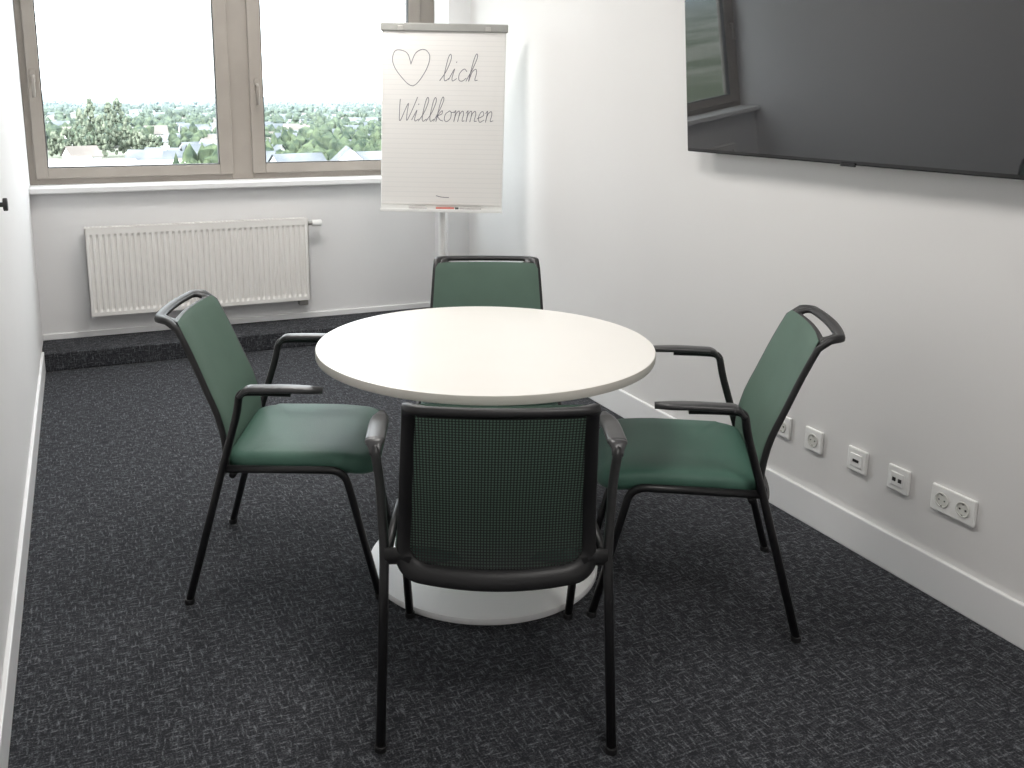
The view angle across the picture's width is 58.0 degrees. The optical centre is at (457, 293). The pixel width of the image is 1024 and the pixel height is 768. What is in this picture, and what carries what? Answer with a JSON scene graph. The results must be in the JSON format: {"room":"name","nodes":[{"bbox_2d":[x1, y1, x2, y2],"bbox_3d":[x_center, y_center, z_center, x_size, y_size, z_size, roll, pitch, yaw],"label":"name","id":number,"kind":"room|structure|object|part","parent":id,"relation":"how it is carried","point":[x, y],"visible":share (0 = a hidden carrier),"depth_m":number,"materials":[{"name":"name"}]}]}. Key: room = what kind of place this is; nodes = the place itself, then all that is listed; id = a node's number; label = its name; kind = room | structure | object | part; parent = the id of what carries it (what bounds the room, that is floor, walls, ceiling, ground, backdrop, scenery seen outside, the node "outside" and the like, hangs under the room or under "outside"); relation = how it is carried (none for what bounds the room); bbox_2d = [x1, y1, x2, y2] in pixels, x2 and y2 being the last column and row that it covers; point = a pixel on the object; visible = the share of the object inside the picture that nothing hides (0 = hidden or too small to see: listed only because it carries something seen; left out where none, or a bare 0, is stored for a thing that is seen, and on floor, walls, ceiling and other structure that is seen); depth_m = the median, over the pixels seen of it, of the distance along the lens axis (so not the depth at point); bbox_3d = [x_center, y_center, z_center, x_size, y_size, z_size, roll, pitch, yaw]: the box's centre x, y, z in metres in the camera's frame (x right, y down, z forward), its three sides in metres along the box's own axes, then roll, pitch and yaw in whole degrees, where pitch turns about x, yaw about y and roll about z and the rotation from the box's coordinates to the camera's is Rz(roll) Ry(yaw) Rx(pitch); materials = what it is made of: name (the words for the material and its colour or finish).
{"room":"meeting room","nodes":[
{"label":"meeting room","id":0,"kind":"room"},
{"bbox_2d":[0,0,42,688],"bbox_3d":[-1.273,-0.323,2.133,0.200,2.700,7.150,-5,13,-22],"label":"wall","id":1,"kind":"structure","parent":0,"point":[21,335],"depth_m":3.58,"materials":[{"name":"paint"}]},
{"bbox_2d":[0,198,7,210],"bbox_3d":[-1.539,-0.302,3.114,0.033,0.044,0.044,-5,13,-22],"label":"coat hook","id":2,"kind":"object","parent":1,"relation":"attached to","point":[4,203],"visible":1,"depth_m":3.10,"materials":[{"name":"black metal"}]},
{"bbox_2d":[0,352,45,767],"bbox_3d":[-1.087,0.980,2.223,0.014,0.115,6.270,-5,13,-22],"label":"baseboard","id":3,"kind":"structure","parent":1,"relation":"attached to","point":[8,683],"depth_m":2.65,"materials":[{"name":"paint"}]},
{"bbox_2d":[30,183,434,334],"bbox_3d":[-1.275,-0.229,5.908,2.583,0.950,0.350,-5,13,-22],"label":"wall","id":4,"kind":"structure","parent":0,"point":[361,255],"depth_m":5.75,"materials":[{"name":"paint"}]},
{"bbox_2d":[84,217,321,316],"bbox_3d":[-1.498,-0.161,5.580,1.380,0.556,0.100,-5,13,-22],"label":"radiator","id":5,"kind":"object","parent":4,"relation":"attached to","point":[140,268],"visible":0.95,"depth_m":5.50,"materials":[{"name":"metal"}]},
{"bbox_2d":[84,217,307,229],"bbox_3d":[-1.533,-0.423,5.491,1.290,0.006,0.067,-5,13,-22],"label":"grille","id":6,"kind":"object","parent":5,"relation":"attached to","point":[294,220],"depth_m":5.49,"materials":[{"name":"metal"}]},
{"bbox_2d":[29,175,380,194],"bbox_3d":[-1.297,-0.683,5.675,2.438,0.035,0.240,-5,13,-22],"label":"window sill","id":7,"kind":"structure","parent":4,"relation":"attached to","point":[361,179],"depth_m":5.50,"materials":[{"name":"paint"}]},
{"bbox_2d":[13,0,433,184],"bbox_3d":[-1.305,-1.393,5.626,2.495,1.375,0.148,-5,13,-22],"label":"window","id":8,"kind":"structure","parent":4,"relation":"in","point":[235,9],"depth_m":5.60,"materials":[{"name":"brown metal"}]},
{"bbox_2d":[29,69,35,81],"bbox_3d":[-2.390,-1.228,5.181,0.028,0.070,0.012,-5,13,-22],"label":"plate","id":9,"kind":"object","parent":8,"relation":"attached to","point":[32,71],"depth_m":5.17,"materials":[{"name":"silver metal"}]},
{"bbox_3d":[-2.380,-1.168,5.169,0.020,0.128,0.048,-5,13,-22],"label":"handle","id":10,"kind":"part","parent":8,"relation":"part of","materials":[{"name":"silver metal"}]},
{"bbox_2d":[33,0,219,167],"bbox_3d":[-1.918,-1.347,5.386,0.974,1.190,0.036,-5,13,-22],"label":"gasket","id":11,"kind":"object","parent":8,"relation":"attached to","point":[33,0],"visible":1,"depth_m":5.50,"materials":[{"name":"black rubber"}]},
{"bbox_3d":[-1.918,-1.348,5.405,1.121,1.307,0.082,-5,13,-22],"label":"sash","id":12,"kind":"part","parent":8,"relation":"part of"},
{"bbox_2d":[254,79,258,90],"bbox_3d":[-1.234,-1.284,5.653,0.028,0.070,0.012,-5,13,-22],"label":"plate","id":13,"kind":"object","parent":8,"relation":"attached to","point":[255,80],"depth_m":5.64,"materials":[{"name":"silver metal"}]},
{"bbox_3d":[-1.224,-1.224,5.641,0.020,0.128,0.048,-5,13,-22],"label":"handle","id":14,"kind":"part","parent":8,"relation":"part of","materials":[{"name":"silver metal"}]},
{"bbox_3d":[-0.772,-1.442,5.864,1.116,1.307,0.082,-5,13,-22],"label":"sash","id":15,"kind":"part","parent":8,"relation":"part of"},
{"bbox_2d":[259,0,407,162],"bbox_3d":[-0.766,-1.441,5.848,0.957,1.190,0.036,-5,13,-22],"label":"gasket","id":16,"kind":"object","parent":8,"relation":"attached to","point":[259,0],"visible":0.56,"depth_m":5.83,"materials":[{"name":"rubber"}]},
{"bbox_2d":[42,307,429,371],"bbox_3d":[-1.215,0.258,5.662,2.438,0.100,0.330,-5,13,-22],"label":"carpeted step","id":17,"kind":"structure","parent":4,"relation":"attached to","point":[105,350],"depth_m":5.33,"materials":[{"name":"grey carpet"}]},
{"bbox_2d":[43,302,429,340],"bbox_3d":[-1.275,0.161,5.791,2.438,0.035,0.012,-5,13,-22],"label":"baseboard","id":18,"kind":"structure","parent":4,"relation":"attached to","point":[91,333],"depth_m":5.80,"materials":[{"name":"paint"}]},
{"bbox_2d":[435,0,470,261],"bbox_3d":[-0.033,-1.120,5.912,0.145,2.700,0.240,-5,13,-22],"label":"column","id":19,"kind":"structure","parent":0,"point":[446,11],"depth_m":5.93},
{"bbox_2d":[8,345,1023,767],"bbox_3d":[0.011,0.951,2.941,2.983,0.120,7.150,-5,13,-22],"label":"floor","id":20,"kind":"structure","parent":0,"point":[272,663],"depth_m":2.57,"materials":[{"name":"grey carpet"}]},
{"bbox_2d":[154,290,391,604],"bbox_3d":[-0.556,0.449,2.928,0.676,0.864,0.631,0,12,0],"label":"armchair","id":21,"kind":"object","parent":20,"relation":"on","point":[255,437],"visible":0.93,"depth_m":2.79,"materials":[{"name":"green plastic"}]},
{"bbox_3d":[-0.781,0.270,2.891,0.225,0.499,0.472,0,12,0],"label":"backrest frame","id":22,"kind":"part","parent":21,"relation":"part of","materials":[{"name":"green fabric"}]},
{"bbox_3d":[-0.640,0.594,2.677,0.343,0.678,0.040,1,12,6],"label":"leg","id":23,"kind":"part","parent":21,"relation":"part of","materials":[{"name":"black metal"}]},
{"bbox_3d":[-0.638,0.479,3.217,0.343,0.678,0.040,-1,12,-6],"label":"leg","id":24,"kind":"part","parent":21,"relation":"part of","materials":[{"name":"black metal"}]},
{"bbox_3d":[-0.501,0.277,2.594,0.243,0.039,0.050,0,12,0],"label":"armrest","id":25,"kind":"part","parent":21,"relation":"part of","materials":[{"name":"plastic"}]},
{"bbox_3d":[-0.449,0.709,2.728,0.454,0.433,0.033,-1,12,-3],"label":"leg","id":26,"kind":"part","parent":21,"relation":"part of","materials":[{"name":"black metal"}]},
{"bbox_3d":[-0.498,0.156,3.163,0.243,0.039,0.050,0,12,0],"label":"armrest","id":27,"kind":"part","parent":21,"relation":"part of","materials":[{"name":"plastic"}]},
{"bbox_2d":[230,404,388,473],"bbox_3d":[-0.459,0.456,2.929,0.453,0.078,0.484,0,12,0],"label":"seat cushion","id":28,"kind":"object","parent":21,"relation":"on","point":[330,437],"depth_m":2.83,"materials":[{"name":"green fabric"}]},
{"bbox_3d":[-0.447,0.605,3.216,0.454,0.433,0.033,1,12,4],"label":"leg","id":29,"kind":"part","parent":21,"relation":"part of","materials":[{"name":"black metal"}]},
{"bbox_2d":[380,22,507,255],"bbox_3d":[-0.085,-0.530,5.106,0.565,1.880,0.556,11,16,42],"label":"flipchart","id":30,"kind":"object","parent":20,"relation":"on","point":[442,125],"visible":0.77,"depth_m":5.01,"materials":[{"name":"white paper"}]},
{"bbox_2d":[380,208,501,212],"bbox_3d":[-0.088,-0.460,5.082,0.670,0.018,0.048,1,9,0],"label":"tray","id":31,"kind":"object","parent":30,"relation":"on","point":[441,210],"depth_m":5.06,"materials":[{"name":"white plastic"}]},
{"bbox_2d":[315,306,655,624],"bbox_3d":[0.084,0.514,2.928,1.038,0.740,1.038,-5,13,-22],"label":"round table","id":32,"kind":"object","parent":20,"relation":"on","point":[467,355],"visible":0.76,"depth_m":2.72,"materials":[{"name":"laminate"}]},
{"bbox_3d":[0.083,0.864,3.002,0.741,0.026,0.741,-5,13,-22],"label":"plate","id":33,"kind":"part","parent":32,"relation":"part of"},
{"bbox_2d":[416,256,561,405],"bbox_3d":[0.113,0.337,3.467,0.631,0.864,0.676,0,12,0],"label":"armchair","id":34,"kind":"object","parent":20,"relation":"on","point":[454,284],"visible":0.23,"depth_m":3.61,"materials":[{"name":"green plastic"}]},
{"bbox_3d":[0.115,0.111,3.650,0.472,0.499,0.225,0,12,0],"label":"backrest frame","id":35,"kind":"part","parent":34,"relation":"part of","materials":[{"name":"green fabric"}]},
{"bbox_2d":[421,402,557,405],"bbox_3d":[0.113,0.363,3.373,0.484,0.078,0.453,0,12,0],"label":"seat cushion","id":36,"kind":"object","parent":34,"relation":"on","point":[554,403],"depth_m":3.18,"materials":[{"name":"fabric"}]},
{"bbox_2d":[365,403,626,755],"bbox_3d":[0.092,0.588,2.282,0.631,0.864,0.676,0,12,0],"label":"armchair","id":37,"kind":"object","parent":20,"relation":"on","point":[490,498],"visible":1,"depth_m":2.12,"materials":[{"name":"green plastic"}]},
{"bbox_3d":[-0.198,0.343,2.288,0.050,0.039,0.243,0,12,0],"label":"armrest","id":38,"kind":"part","parent":37,"relation":"part of","materials":[{"name":"plastic"}]},
{"bbox_3d":[-0.184,0.692,2.221,0.040,0.678,0.343,-1,12,-6],"label":"leg","id":39,"kind":"part","parent":37,"relation":"part of","materials":[{"name":"black metal"}]},
{"bbox_3d":[-0.157,0.772,2.433,0.033,0.433,0.454,1,12,4],"label":"leg","id":40,"kind":"part","parent":37,"relation":"part of","materials":[{"name":"black metal"}]},
{"bbox_2d":[395,532,580,563],"bbox_3d":[0.092,0.574,2.378,0.484,0.078,0.453,0,12,0],"label":"seat cushion","id":41,"kind":"object","parent":37,"relation":"on","point":[411,550],"depth_m":2.15,"materials":[{"name":"fabric"}]},
{"bbox_3d":[0.091,0.456,2.023,0.472,0.499,0.225,0,12,0],"label":"backrest frame","id":42,"kind":"part","parent":37,"relation":"part of","materials":[{"name":"black plastic"}]},
{"bbox_3d":[0.341,0.774,2.430,0.033,0.433,0.454,0,12,-3],"label":"leg","id":43,"kind":"part","parent":37,"relation":"part of","materials":[{"name":"black metal"}]},
{"bbox_3d":[0.367,0.694,2.218,0.040,0.678,0.343,2,12,6],"label":"leg","id":44,"kind":"part","parent":37,"relation":"part of","materials":[{"name":"black metal"}]},
{"bbox_3d":[0.384,0.345,2.285,0.050,0.039,0.243,0,12,0],"label":"armrest","id":45,"kind":"part","parent":37,"relation":"part of","materials":[{"name":"plastic"}]},
{"bbox_2d":[586,305,845,642],"bbox_3d":[0.750,0.484,2.779,0.676,0.864,0.631,2,12,9],"label":"armchair","id":46,"kind":"object","parent":20,"relation":"on","point":[661,455],"visible":0.96,"depth_m":2.64,"materials":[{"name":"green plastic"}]},
{"bbox_3d":[0.681,0.637,3.081,0.454,0.433,0.033,1,12,5],"label":"leg","id":47,"kind":"part","parent":46,"relation":"part of","materials":[{"name":"black metal"}]},
{"bbox_3d":[0.604,0.738,2.604,0.454,0.433,0.050,2,12,9],"label":"leg","id":48,"kind":"part","parent":46,"relation":"part of","materials":[{"name":"black metal"}]},
{"bbox_2d":[597,418,755,489],"bbox_3d":[0.654,0.487,2.796,0.453,0.078,0.484,2,12,9],"label":"seat cushion","id":49,"kind":"object","parent":46,"relation":"on","point":[659,452],"depth_m":2.69,"materials":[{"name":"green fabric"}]},
{"bbox_3d":[0.741,0.190,3.020,0.243,0.039,0.050,2,12,9],"label":"armrest","id":50,"kind":"part","parent":46,"relation":"part of","materials":[{"name":"plastic"}]},
{"bbox_3d":[0.650,0.309,2.458,0.243,0.039,0.050,2,12,9],"label":"armrest","id":51,"kind":"part","parent":46,"relation":"part of","materials":[{"name":"plastic"}]},
{"bbox_3d":[0.875,0.519,3.052,0.343,0.678,0.040,3,12,15],"label":"leg","id":52,"kind":"part","parent":46,"relation":"part of","materials":[{"name":"black metal"}]},
{"bbox_3d":[0.788,0.632,2.519,0.343,0.678,0.040,1,12,3],"label":"leg","id":53,"kind":"part","parent":46,"relation":"part of","materials":[{"name":"black metal"}]},
{"bbox_3d":[0.974,0.314,2.707,0.225,0.499,0.472,2,12,9],"label":"backrest frame","id":54,"kind":"part","parent":46,"relation":"part of","materials":[{"name":"green fabric"}]},
{"bbox_2d":[469,0,1023,602],"bbox_3d":[1.302,-0.534,3.165,0.200,2.700,7.150,-5,13,-22],"label":"wall","id":55,"kind":"structure","parent":0,"point":[921,273],"depth_m":3.32,"materials":[{"name":"paint"}]},
{"bbox_2d":[778,416,791,439],"bbox_3d":[1.190,0.483,3.367,0.014,0.081,0.081,-5,13,-22],"label":"wall outlet","id":56,"kind":"object","parent":55,"relation":"attached to","point":[785,430],"visible":0.55,"depth_m":3.34,"materials":[{"name":"white plastic"}]},
{"bbox_2d":[588,389,1023,649],"bbox_3d":[1.273,0.770,3.215,0.016,0.127,6.360,-5,13,-22],"label":"baseboard","id":57,"kind":"structure","parent":55,"relation":"attached to","point":[998,612],"depth_m":2.94,"materials":[{"name":"paint"}]},
{"bbox_2d":[804,426,823,454],"bbox_3d":[1.249,0.513,3.225,0.014,0.081,0.081,-5,13,-22],"label":"wall outlet","id":58,"kind":"object","parent":55,"relation":"attached to","point":[814,439],"visible":1,"depth_m":3.22,"materials":[{"name":"white plastic"}]},
{"bbox_2d":[685,0,1023,179],"bbox_3d":[1.222,-0.865,2.791,0.160,0.953,1.670,-5,13,-22],"label":"wall tv","id":59,"kind":"object","parent":55,"relation":"attached to","point":[936,86],"visible":1,"depth_m":2.78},
{"bbox_2d":[847,445,868,475],"bbox_3d":[1.323,0.551,3.046,0.016,0.081,0.081,-5,13,-22],"label":"outlet","id":60,"kind":"object","parent":55,"relation":"attached to","point":[857,459],"visible":1,"depth_m":3.04,"materials":[{"name":"white plastic"}]},
{"bbox_2d":[887,463,910,495],"bbox_3d":[1.386,0.584,2.894,0.016,0.081,0.081,-5,13,-22],"label":"outlet","id":61,"kind":"object","parent":55,"relation":"attached to","point":[899,478],"visible":1,"depth_m":2.88,"materials":[{"name":"white plastic"}]},
{"bbox_2d":[930,483,977,527],"bbox_3d":[1.462,0.622,2.715,0.014,0.081,0.150,-5,13,-22],"label":"wall outlet","id":62,"kind":"object","parent":55,"relation":"attached to","point":[955,505],"visible":1,"depth_m":2.71,"materials":[{"name":"white plastic"}]},
{"label":"outside","id":63,"kind":"structure","parent":0,"visible":0},
{"bbox_2d":[47,106,137,160],"bbox_3d":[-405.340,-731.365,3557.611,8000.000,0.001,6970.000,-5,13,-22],"label":"ground","id":64,"kind":"structure","parent":63,"point":[111,155],"depth_m":376.02,"materials":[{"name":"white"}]},
{"bbox_2d":[47,97,159,156],"bbox_3d":[-141.727,-66.718,368.654,42.478,24.069,15.895,-5,13,-22],"label":"poplar trees","id":65,"kind":"object","parent":64,"relation":"on","point":[138,137],"visible":0.9,"depth_m":368.21,"materials":[{"name":"green plant"}]},
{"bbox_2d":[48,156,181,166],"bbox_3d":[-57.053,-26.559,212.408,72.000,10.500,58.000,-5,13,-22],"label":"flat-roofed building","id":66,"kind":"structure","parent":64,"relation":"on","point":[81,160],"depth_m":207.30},
{"bbox_2d":[45,104,377,159],"bbox_3d":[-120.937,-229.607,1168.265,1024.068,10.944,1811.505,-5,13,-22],"label":"houses","id":67,"kind":"structure","parent":64,"relation":"on","point":[93,151],"depth_m":295.97,"materials":[{"name":"tile"}]},
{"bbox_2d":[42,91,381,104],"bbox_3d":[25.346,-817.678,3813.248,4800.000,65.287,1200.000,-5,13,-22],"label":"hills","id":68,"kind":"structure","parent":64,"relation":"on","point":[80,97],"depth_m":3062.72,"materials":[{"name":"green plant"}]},
{"bbox_2d":[43,99,381,163],"bbox_3d":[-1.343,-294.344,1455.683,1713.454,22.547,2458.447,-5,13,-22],"label":"outdoor scenery","id":69,"kind":"object","parent":64,"relation":"on","point":[322,139],"visible":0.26,"depth_m":502.91,"materials":[{"name":"green plant"}]},
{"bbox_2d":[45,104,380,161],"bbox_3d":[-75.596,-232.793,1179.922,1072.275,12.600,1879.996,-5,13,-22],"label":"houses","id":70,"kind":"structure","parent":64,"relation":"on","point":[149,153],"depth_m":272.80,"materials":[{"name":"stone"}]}
]}

